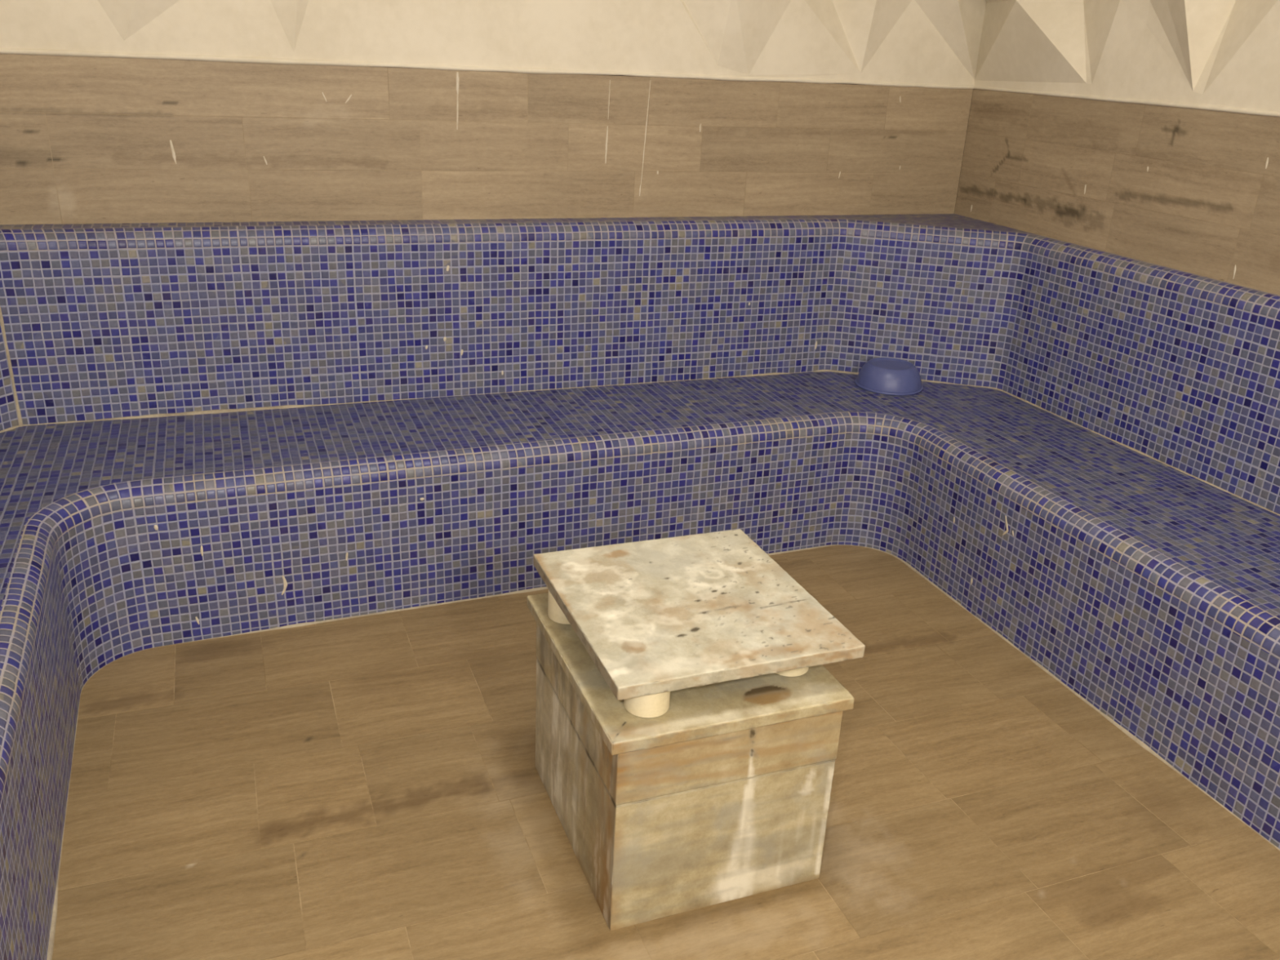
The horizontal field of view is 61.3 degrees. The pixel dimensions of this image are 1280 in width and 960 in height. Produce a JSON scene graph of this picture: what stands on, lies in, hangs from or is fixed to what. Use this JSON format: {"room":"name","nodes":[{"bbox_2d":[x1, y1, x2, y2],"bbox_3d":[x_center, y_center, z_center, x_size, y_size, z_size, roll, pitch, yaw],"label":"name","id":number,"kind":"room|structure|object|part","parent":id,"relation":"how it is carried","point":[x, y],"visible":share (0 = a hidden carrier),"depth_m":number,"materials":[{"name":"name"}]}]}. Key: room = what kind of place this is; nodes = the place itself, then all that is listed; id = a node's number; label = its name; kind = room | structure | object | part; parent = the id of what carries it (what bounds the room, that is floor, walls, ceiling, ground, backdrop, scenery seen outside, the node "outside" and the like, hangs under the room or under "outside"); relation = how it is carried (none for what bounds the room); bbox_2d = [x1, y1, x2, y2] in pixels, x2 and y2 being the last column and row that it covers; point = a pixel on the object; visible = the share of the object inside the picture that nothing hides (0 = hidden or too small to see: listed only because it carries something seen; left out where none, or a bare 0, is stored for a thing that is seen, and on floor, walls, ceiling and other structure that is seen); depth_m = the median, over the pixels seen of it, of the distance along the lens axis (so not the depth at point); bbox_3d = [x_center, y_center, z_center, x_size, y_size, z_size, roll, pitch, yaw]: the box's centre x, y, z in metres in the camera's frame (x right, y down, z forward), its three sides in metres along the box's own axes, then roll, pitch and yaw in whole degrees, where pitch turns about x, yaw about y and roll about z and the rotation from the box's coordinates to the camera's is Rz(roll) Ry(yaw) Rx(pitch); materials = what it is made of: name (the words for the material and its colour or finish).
{"room":"spa","nodes":[
{"label":"spa","id":0,"kind":"room"},
{"bbox_2d":[0,53,973,224],"bbox_3d":[-0.536,-1.055,3.427,3.762,0.457,0.003,-6,24,-20],"label":"wall","id":1,"kind":"structure","parent":0,"point":[84,140],"depth_m":3.40,"materials":[{"name":"wood"}]},
{"bbox_2d":[0,48,973,88],"bbox_3d":[-0.524,-1.271,3.334,3.762,0.020,0.010,-6,24,-20],"label":"trim","id":2,"kind":"structure","parent":1,"relation":"attached to","point":[2,51],"depth_m":3.29,"materials":[{"name":"beige paint"}]},
{"bbox_2d":[0,0,986,84],"bbox_3d":[-0.481,-1.769,3.083,3.762,1.120,0.276,-6,24,-20],"label":"wall","id":3,"kind":"structure","parent":1,"relation":"attached to","point":[920,42],"depth_m":3.39,"materials":[{"name":"beige paint"}]},
{"bbox_2d":[51,545,1279,959],"bbox_3d":[0.681,1.389,0.889,2.740,0.001,6.226,-6,24,-20],"label":"floor","id":4,"kind":"structure","parent":0,"point":[367,787],"depth_m":2.38,"materials":[{"name":"wood"}]},
{"bbox_2d":[0,213,1279,959],"bbox_3d":[0.664,0.839,0.886,3.891,1.028,6.615,-6,24,-20],"label":"bench","id":5,"kind":"object","parent":4,"relation":"on","point":[209,430],"visible":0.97,"depth_m":3.21,"materials":[{"name":"blue tile"}]},
{"bbox_3d":[0.718,0.897,0.858,3.701,0.001,6.486,-6,24,-20],"label":"seat","id":6,"kind":"part","parent":5,"relation":"part of","materials":[{"name":"blue tile"}]},
{"bbox_3d":[0.729,0.665,0.766,3.709,0.505,6.489,-6,24,-20],"label":"backrest","id":7,"kind":"part","parent":5,"relation":"part of","materials":[{"name":"tile"}]},
{"bbox_2d":[854,357,923,395],"bbox_3d":[0.903,-0.381,3.903,0.243,0.083,0.243,-6,24,-20],"label":"bowl","id":8,"kind":"object","parent":5,"relation":"on","point":[882,375],"visible":1,"depth_m":3.83,"materials":[{"name":"blue plastic"}]},
{"bbox_2d":[526,593,854,930],"bbox_3d":[0.071,0.540,2.313,0.495,0.442,0.569,-6,24,-20],"label":"marble pedestal","id":9,"kind":"object","parent":4,"relation":"on","point":[723,795],"visible":0.63,"depth_m":2.08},
{"bbox_2d":[533,528,865,717],"bbox_3d":[0.097,0.282,2.245,0.508,0.090,0.554,-6,24,-20],"label":"marble cover","id":10,"kind":"object","parent":9,"relation":"on","point":[659,617],"visible":1,"depth_m":2.16,"materials":[{"name":"beige stone"}]},
{"bbox_2d":[954,88,1279,295],"bbox_3d":[2.456,-0.020,1.252,0.002,0.457,6.627,-6,24,-21],"label":"wall","id":11,"kind":"structure","parent":0,"point":[1197,192],"depth_m":3.36,"materials":[{"name":"wood"}]},
{"bbox_2d":[973,85,1279,116],"bbox_3d":[2.463,-0.237,1.162,0.009,0.018,6.627,-6,24,-21],"label":"trim","id":12,"kind":"structure","parent":11,"relation":"attached to","point":[1159,103],"depth_m":3.26,"materials":[{"name":"beige paint"}]},
{"bbox_2d":[973,0,1279,111],"bbox_3d":[2.470,-0.752,0.946,0.286,1.120,6.630,-7,24,-22],"label":"wall","id":13,"kind":"structure","parent":11,"relation":"attached to","point":[1210,52],"depth_m":3.29,"materials":[{"name":"beige paint"}]}
]}

